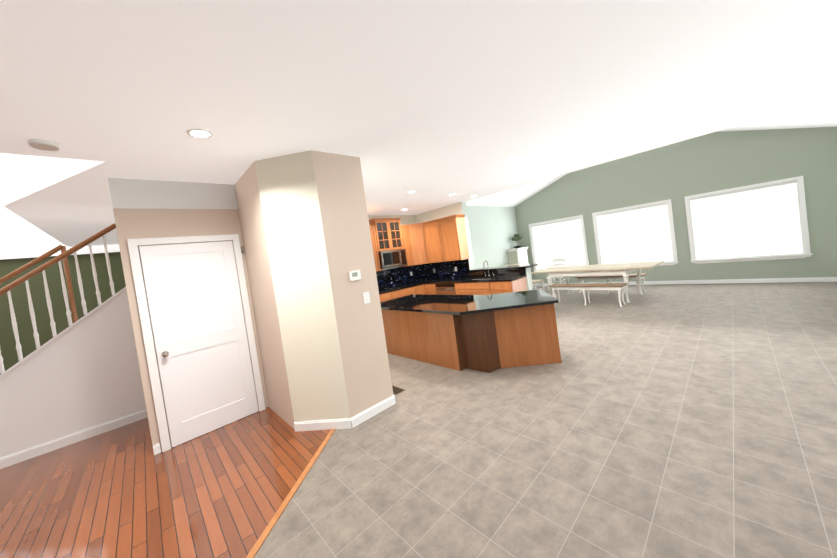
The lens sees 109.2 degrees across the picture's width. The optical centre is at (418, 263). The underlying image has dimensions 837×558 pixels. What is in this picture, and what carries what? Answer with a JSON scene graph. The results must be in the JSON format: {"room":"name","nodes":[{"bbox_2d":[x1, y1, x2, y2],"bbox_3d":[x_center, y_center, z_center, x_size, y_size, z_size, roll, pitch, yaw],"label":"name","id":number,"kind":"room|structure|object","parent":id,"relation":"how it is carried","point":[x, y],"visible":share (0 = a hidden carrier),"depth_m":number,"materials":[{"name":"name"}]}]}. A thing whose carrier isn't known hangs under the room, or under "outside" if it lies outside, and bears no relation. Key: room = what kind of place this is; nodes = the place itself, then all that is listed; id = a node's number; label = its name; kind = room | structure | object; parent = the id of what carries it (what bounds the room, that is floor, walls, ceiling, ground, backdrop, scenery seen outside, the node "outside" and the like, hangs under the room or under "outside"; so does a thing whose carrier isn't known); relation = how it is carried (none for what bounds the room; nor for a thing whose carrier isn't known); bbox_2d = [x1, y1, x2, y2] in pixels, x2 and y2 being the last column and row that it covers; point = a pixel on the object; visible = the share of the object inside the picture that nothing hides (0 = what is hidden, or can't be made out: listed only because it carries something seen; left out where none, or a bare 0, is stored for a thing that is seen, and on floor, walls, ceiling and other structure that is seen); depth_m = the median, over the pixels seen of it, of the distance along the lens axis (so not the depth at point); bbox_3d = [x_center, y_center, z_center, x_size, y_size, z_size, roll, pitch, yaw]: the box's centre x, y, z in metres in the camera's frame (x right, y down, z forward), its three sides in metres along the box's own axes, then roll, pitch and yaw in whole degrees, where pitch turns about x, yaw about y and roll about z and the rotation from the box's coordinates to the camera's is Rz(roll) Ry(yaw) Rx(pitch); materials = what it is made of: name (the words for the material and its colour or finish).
{"room":"dining room and kitchen","nodes":[
{"label":"dining room and kitchen","id":0,"kind":"room"},
{"bbox_2d":[0,153,78,195],"bbox_3d":[-5.353,-2.347,4.504,1.030,3.210,6.060,-9,2,-43],"label":"wall block","id":1,"kind":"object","parent":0,"point":[17,171],"visible":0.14,"depth_m":3.16,"materials":[{"name":"white paint"}]},
{"bbox_2d":[0,191,125,374],"bbox_3d":[-9.529,-0.272,4.718,7.290,6.200,0.230,-9,2,-43],"label":"wall","id":2,"kind":"structure","parent":0,"point":[23,242],"depth_m":6.12,"materials":[{"name":"green paint"}]},
{"bbox_2d":[108,178,171,451],"bbox_3d":[-3.800,0.644,4.077,0.150,2.870,2.730,-9,2,-43],"label":"wall","id":3,"kind":"structure","parent":0,"point":[124,206],"depth_m":3.06,"materials":[{"name":"white paint"}]},
{"bbox_2d":[153,443,160,454],"bbox_3d":[-2.711,1.924,3.085,0.055,0.099,0.016,-9,2,-43],"label":"baseboard","id":4,"kind":"structure","parent":3,"relation":"attached to","point":[156,449],"depth_m":3.08,"materials":[{"name":"white wood"}]},
{"bbox_2d":[0,407,330,557],"bbox_3d":[-5.098,2.349,1.391,8.540,0.006,10.440,-9,2,-43],"label":"floor","id":5,"kind":"structure","parent":0,"point":[126,492],"depth_m":2.51,"materials":[{"name":"brown wood"}]},
{"bbox_2d":[0,223,145,457],"bbox_3d":[-4.963,0.932,3.585,2.242,2.645,1.025,-9,2,-43],"label":"staircase","id":6,"kind":"structure","parent":5,"relation":"on","point":[81,374],"depth_m":3.62,"materials":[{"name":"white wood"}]},
{"bbox_2d":[0,409,147,468],"bbox_3d":[-4.429,2.146,3.284,2.140,0.114,0.016,-9,2,-43],"label":"baseboard","id":7,"kind":"structure","parent":6,"relation":"attached to","point":[18,457],"depth_m":3.54,"materials":[{"name":"white wood"}]},
{"bbox_2d":[246,429,335,557],"bbox_3d":[-1.171,1.840,0.374,0.045,0.009,5.500,-8,2,6],"label":"transition strip","id":8,"kind":"object","parent":5,"relation":"on","point":[266,532],"depth_m":2.20,"materials":[{"name":"orange wood"}]},
{"bbox_2d":[132,179,267,410],"bbox_3d":[-2.522,0.486,3.515,0.959,2.870,0.150,-9,2,-43],"label":"wall","id":9,"kind":"structure","parent":0,"point":[151,209],"depth_m":3.42,"materials":[{"name":"white paint"}]},
{"bbox_2d":[127,234,264,451],"bbox_3d":[-2.436,0.796,3.385,1.000,2.240,0.109,-9,2,-43],"label":"door","id":10,"kind":"structure","parent":9,"relation":"in","point":[199,323],"depth_m":3.36,"materials":[{"name":"white wood"}]},
{"bbox_2d":[234,150,392,428],"bbox_3d":[-2.099,0.399,4.467,0.970,2.870,3.750,-9,2,-43],"label":"wall block","id":11,"kind":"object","parent":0,"point":[305,231],"visible":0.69,"depth_m":3.12,"materials":[{"name":"beige paint"}]},
{"bbox_2d":[294,418,349,431],"bbox_3d":[-1.013,1.690,3.122,0.412,0.099,0.466,-9,2,-43],"label":"baseboard","id":12,"kind":"structure","parent":11,"relation":"attached to","point":[335,423],"depth_m":3.11,"materials":[{"name":"white wood"}]},
{"bbox_2d":[349,270,360,280],"bbox_3d":[-0.686,0.127,3.223,0.130,0.100,0.023,-9,2,-43],"label":"thermostat","id":13,"kind":"object","parent":11,"relation":"attached to","point":[354,275],"visible":0.98,"depth_m":3.21,"materials":[{"name":"white plastic"}]},
{"bbox_2d":[363,292,370,303],"bbox_3d":[-0.576,0.377,3.312,0.080,0.125,0.008,-9,2,-43],"label":"light switch","id":14,"kind":"object","parent":11,"relation":"attached to","point":[366,296],"visible":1,"depth_m":3.31,"materials":[{"name":"white plastic"}]},
{"bbox_2d":[348,395,394,428],"bbox_3d":[-0.498,1.615,3.260,0.560,0.099,0.016,-9,2,-43],"label":"baseboard","id":15,"kind":"structure","parent":11,"relation":"attached to","point":[361,417],"depth_m":3.24,"materials":[{"name":"white wood"}]},
{"bbox_2d":[368,215,415,269],"bbox_3d":[-1.401,0.209,7.590,4.350,2.870,0.170,-9,2,-43],"label":"wall","id":16,"kind":"structure","parent":0,"point":[407,219],"depth_m":8.47,"materials":[{"name":"beige paint"}]},
{"bbox_2d":[373,226,380,269],"bbox_3d":[-1.257,-0.348,7.411,0.365,1.125,0.358,-9,2,-43],"label":"upper cabinet","id":17,"kind":"object","parent":16,"relation":"attached to","point":[374,227],"depth_m":7.38,"materials":[{"name":"brown wood"}]},
{"bbox_2d":[369,218,404,249],"bbox_3d":[-0.871,-0.756,7.811,0.835,0.825,0.358,-9,2,-43],"label":"upper cabinet","id":18,"kind":"object","parent":16,"relation":"attached to","point":[388,229],"depth_m":7.65,"materials":[{"name":"brown wood"}]},
{"bbox_2d":[377,246,408,269],"bbox_3d":[-0.749,-0.157,7.787,0.815,0.506,0.475,-9,2,-43],"label":"upper cabinet","id":19,"kind":"object","parent":16,"relation":"attached to","point":[391,256],"depth_m":7.65,"materials":[{"name":"brown wood"}]},
{"bbox_2d":[370,248,407,269],"bbox_3d":[-0.745,-0.127,7.788,0.815,0.445,0.475,-9,2,-43],"label":"microwave","id":20,"kind":"object","parent":19,"relation":"in","point":[390,257],"depth_m":7.60,"materials":[{"name":"grey metal"}]},
{"bbox_2d":[401,225,412,265],"bbox_3d":[-0.387,-0.491,8.201,0.333,1.125,0.411,-9,2,-43],"label":"upper cabinet","id":21,"kind":"object","parent":16,"relation":"attached to","point":[404,229],"depth_m":8.10,"materials":[{"name":"brown wood"}]},
{"bbox_2d":[0,0,836,246],"bbox_3d":[-1.182,-1.829,3.148,17.580,1.372,15.200,-9,2,-43],"label":"ceiling","id":22,"kind":"structure","parent":0,"point":[433,104],"depth_m":2.14,"materials":[{"name":"white paint"}]},
{"bbox_2d":[28,139,59,150],"bbox_3d":[-2.754,-0.874,2.191,0.150,0.034,0.150,-9,2,-43],"label":"smoke detector","id":23,"kind":"object","parent":22,"relation":"attached to","point":[44,144],"visible":1,"depth_m":2.17,"materials":[{"name":"white plastic"}]},
{"bbox_2d":[187,129,212,137],"bbox_3d":[-1.735,-1.033,2.362,0.168,0.006,0.168,-6,2,38],"label":"recessed light","id":24,"kind":"object","parent":22,"relation":"in","point":[199,133],"depth_m":2.35,"materials":[{"name":"white"}]},
{"bbox_2d":[415,202,473,269],"bbox_3d":[0.692,-0.102,8.374,0.190,2.870,1.920,-9,2,-43],"label":"wall","id":25,"kind":"structure","parent":0,"point":[450,210],"depth_m":7.81,"materials":[{"name":"beige paint"}]},
{"bbox_2d":[409,223,428,265],"bbox_3d":[-0.006,-0.548,8.369,0.707,1.125,0.692,-9,2,-43],"label":"upper cabinet","id":26,"kind":"object","parent":25,"relation":"attached to","point":[416,231],"depth_m":8.17,"materials":[{"name":"brown wood"}]},
{"bbox_2d":[421,214,468,261],"bbox_3d":[0.664,-0.625,7.864,0.414,1.125,1.217,-9,2,-43],"label":"upper cabinet","id":27,"kind":"object","parent":25,"relation":"attached to","point":[431,257],"depth_m":7.61,"materials":[{"name":"brown wood"}]},
{"bbox_2d":[469,266,524,277],"bbox_3d":[1.688,0.355,6.911,0.476,0.374,1.496,-9,2,-43],"label":"backsplash","id":28,"kind":"structure","parent":25,"relation":"attached to","point":[472,273],"depth_m":7.11,"materials":[{"name":"black stone"}]},
{"bbox_2d":[465,282,484,289],"bbox_3d":[1.366,0.497,6.921,0.008,0.180,0.730,-9,2,-43],"label":"drawer","id":29,"kind":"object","parent":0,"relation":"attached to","point":[468,285],"depth_m":6.81,"materials":[{"name":"orange wood"}]},
{"bbox_2d":[466,206,518,268],"bbox_3d":[2.312,-0.423,9.662,3.980,2.990,0.150,-9,2,-43],"label":"wall","id":30,"kind":"structure","parent":0,"point":[493,230],"depth_m":9.66,"materials":[{"name":"paint"}]},
{"bbox_2d":[254,282,836,557],"bbox_3d":[0.948,1.429,5.365,23.100,0.050,16.000,-9,2,-43],"label":"floor","id":31,"kind":"structure","parent":0,"point":[677,421],"depth_m":2.35,"materials":[{"name":"beige tile"}]},
{"bbox_2d":[370,226,380,301],"bbox_3d":[-1.514,0.420,6.869,0.910,2.524,0.691,-9,2,-43],"label":"tall cabinet","id":32,"kind":"object","parent":31,"relation":"on","point":[371,227],"depth_m":7.33,"materials":[{"name":"brown wood"}]},
{"bbox_2d":[381,290,395,301],"bbox_3d":[-0.933,1.154,7.369,0.426,0.884,0.648,-9,2,-43],"label":"base cabinet","id":33,"kind":"object","parent":31,"relation":"on","point":[384,297],"depth_m":7.14,"materials":[{"name":"brown wood"}]},
{"bbox_2d":[392,385,403,394],"bbox_3d":[-0.326,1.620,3.843,0.140,0.008,0.300,-9,2,-43],"label":"floor vent","id":34,"kind":"object","parent":31,"relation":"in","point":[397,390],"visible":0.54,"depth_m":3.79,"materials":[{"name":"brown"}]},
{"bbox_2d":[393,286,412,297],"bbox_3d":[-0.539,1.088,7.743,0.902,0.884,0.648,-9,2,-43],"label":"base cabinet","id":35,"kind":"object","parent":31,"relation":"on","point":[408,290],"depth_m":7.49,"materials":[{"name":"brown wood"}]},
{"bbox_2d":[381,278,432,293],"bbox_3d":[-0.382,0.595,7.931,2.121,0.040,0.656,-9,2,-43],"label":"countertop","id":36,"kind":"structure","parent":35,"relation":"on","point":[422,279],"depth_m":7.88,"materials":[{"name":"black stone"}]},
{"bbox_2d":[385,286,396,289],"bbox_3d":[-0.615,0.606,7.750,0.755,0.008,0.490,-9,2,-43],"label":"cooktop","id":37,"kind":"object","parent":36,"relation":"in","point":[386,287],"depth_m":7.63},
{"bbox_2d":[413,282,424,293],"bbox_3d":[-0.125,1.021,8.098,0.431,0.884,0.702,-9,2,-43],"label":"base cabinet","id":38,"kind":"object","parent":31,"relation":"on","point":[416,289],"depth_m":7.89,"materials":[{"name":"brown wood"}]},
{"bbox_2d":[425,282,436,294],"bbox_3d":[0.538,0.931,8.081,0.672,0.884,0.430,-9,2,-43],"label":"base cabinet","id":39,"kind":"object","parent":31,"relation":"on","point":[430,289],"depth_m":7.85,"materials":[{"name":"brown wood"}]},
{"bbox_2d":[433,282,464,294],"bbox_3d":[0.967,0.884,7.660,0.618,0.884,0.906,-9,2,-43],"label":"base cabinet","id":40,"kind":"object","parent":31,"relation":"on","point":[443,288],"depth_m":7.36,"materials":[{"name":"brown wood"}]},
{"bbox_2d":[435,283,458,301],"bbox_3d":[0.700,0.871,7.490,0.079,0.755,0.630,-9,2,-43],"label":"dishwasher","id":41,"kind":"object","parent":40,"relation":"in","point":[440,288],"depth_m":7.48,"materials":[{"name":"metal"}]},
{"bbox_2d":[381,305,561,372],"bbox_3d":[0.681,1.039,4.911,1.308,0.820,3.015,-9,2,-43],"label":"kitchen island","id":42,"kind":"object","parent":31,"relation":"on","point":[488,333],"depth_m":4.07,"materials":[{"name":"brown wood"}]},
{"bbox_2d":[380,289,558,320],"bbox_3d":[0.689,0.602,4.979,1.678,0.040,3.188,-9,2,-43],"label":"island countertop","id":43,"kind":"structure","parent":42,"relation":"on","point":[521,305],"depth_m":4.33,"materials":[{"name":"black stone"}]},
{"bbox_2d":[465,290,488,294],"bbox_3d":[1.560,0.922,7.061,0.390,0.684,0.770,-9,2,-43],"label":"base cabinet","id":44,"kind":"object","parent":31,"relation":"on","point":[467,292],"depth_m":6.83,"materials":[{"name":"brown wood"}]},
{"bbox_2d":[485,278,527,294],"bbox_3d":[1.989,0.777,6.564,0.618,0.884,0.611,-9,2,-43],"label":"base cabinet","id":45,"kind":"object","parent":31,"relation":"on","point":[491,288],"depth_m":6.36,"materials":[{"name":"brown wood"}]},
{"bbox_2d":[433,274,524,281],"bbox_3d":[1.260,0.390,7.258,0.626,0.040,2.590,-9,2,-43],"label":"countertop","id":46,"kind":"structure","parent":45,"relation":"on","point":[504,277],"depth_m":6.78,"materials":[{"name":"black stone"}]},
{"bbox_2d":[483,260,494,277],"bbox_3d":[1.625,0.121,7.066,0.212,0.403,0.265,-9,2,-43],"label":"faucet","id":47,"kind":"object","parent":46,"relation":"on","point":[488,273],"depth_m":7.12,"materials":[{"name":"silver metal"}]},
{"bbox_2d":[503,263,521,265],"bbox_3d":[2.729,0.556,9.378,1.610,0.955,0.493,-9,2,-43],"label":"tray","id":48,"kind":"object","parent":31,"relation":"on","point":[513,264],"visible":0.02,"depth_m":9.67,"materials":[{"name":"white wood"}]},
{"bbox_2d":[507,247,527,264],"bbox_3d":[3.536,0.171,10.334,0.770,1.440,0.420,-9,2,-43],"label":"cabinet","id":49,"kind":"object","parent":31,"relation":"on","point":[517,255],"visible":0.46,"depth_m":10.14,"materials":[{"name":"white wood"}]},
{"bbox_2d":[511,234,522,247],"bbox_3d":[3.428,-0.799,10.363,0.624,0.507,0.270,-9,2,-43],"label":"plant","id":50,"kind":"object","parent":49,"relation":"on","point":[516,237],"visible":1,"depth_m":10.28,"materials":[{"name":"green plant"}]},
{"bbox_2d":[518,263,543,290],"bbox_3d":[3.328,0.471,8.771,0.480,0.997,0.499,-9,2,-39],"label":"head chair","id":51,"kind":"object","parent":31,"relation":"on","point":[534,282],"visible":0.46,"depth_m":8.68,"materials":[{"name":"white wood"}]},
{"bbox_2d":[546,257,566,289],"bbox_3d":[4.391,0.305,9.433,0.499,0.997,0.480,-9,2,-37],"label":"chair","id":52,"kind":"object","parent":31,"relation":"on","point":[559,264],"visible":0.67,"depth_m":9.46,"materials":[{"name":"white wood"}]},
{"bbox_2d":[549,283,626,306],"bbox_3d":[3.930,0.716,6.963,0.333,0.474,1.590,-9,2,-39],"label":"bench","id":53,"kind":"object","parent":31,"relation":"on","point":[583,287],"visible":0.92,"depth_m":6.82,"materials":[{"name":"white wood"}]},
{"bbox_2d":[531,261,663,302],"bbox_3d":[4.400,0.475,7.499,1.100,0.797,2.670,-9,2,-39],"label":"table","id":54,"kind":"object","parent":31,"relation":"on","point":[624,270],"visible":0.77,"depth_m":7.10,"materials":[{"name":"white wood"}]},
{"bbox_2d":[575,273,646,293],"bbox_3d":[5.054,0.534,7.876,0.333,0.474,1.590,-9,2,-39],"label":"bench","id":55,"kind":"object","parent":31,"relation":"on","point":[615,277],"visible":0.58,"depth_m":7.72,"materials":[{"name":"white wood"}]},
{"bbox_2d":[515,127,836,283],"bbox_3d":[6.063,-1.470,8.328,0.150,4.126,7.350,-9,2,-43],"label":"wall","id":56,"kind":"structure","parent":0,"point":[676,173],"depth_m":7.21,"materials":[{"name":"green paint"}]},
{"bbox_2d":[528,215,588,270],"bbox_3d":[4.628,-0.617,9.908,0.160,1.710,1.810,-9,2,-43],"label":"sunroom window","id":57,"kind":"structure","parent":56,"relation":"in","point":[562,238],"depth_m":9.86,"materials":[{"name":"white glass"}]},
{"bbox_2d":[592,199,678,265],"bbox_3d":[6.033,-0.764,8.402,0.160,1.710,1.880,-9,2,-43],"label":"sunroom window","id":58,"kind":"structure","parent":56,"relation":"in","point":[641,233],"depth_m":8.33,"materials":[{"name":"white glass"}]},
{"bbox_2d":[533,277,836,286],"bbox_3d":[6.328,0.530,8.277,0.016,0.094,7.200,-9,2,-43],"label":"baseboard","id":59,"kind":"structure","parent":56,"relation":"attached to","point":[807,279],"depth_m":6.98,"materials":[{"name":"white wood"}]},
{"bbox_2d":[684,176,812,263],"bbox_3d":[7.462,-0.913,6.870,0.160,1.710,1.880,-9,2,-43],"label":"sunroom window","id":60,"kind":"structure","parent":56,"relation":"in","point":[761,221],"depth_m":6.78,"materials":[{"name":"white glass"}]},
{"bbox_3d":[1.944,0.669,7.189,0.190,1.075,1.398,-9,2,-43],"label":"wall","id":61,"kind":"structure","parent":0,"visible":0},
{"bbox_2d":[525,268,532,290],"bbox_3d":[2.464,0.614,6.642,0.196,1.075,0.115,-9,2,-43],"label":"pillar","id":62,"kind":"structure","parent":61,"relation":"attached to","point":[529,279],"depth_m":6.57,"materials":[{"name":"white paint"}]}
]}

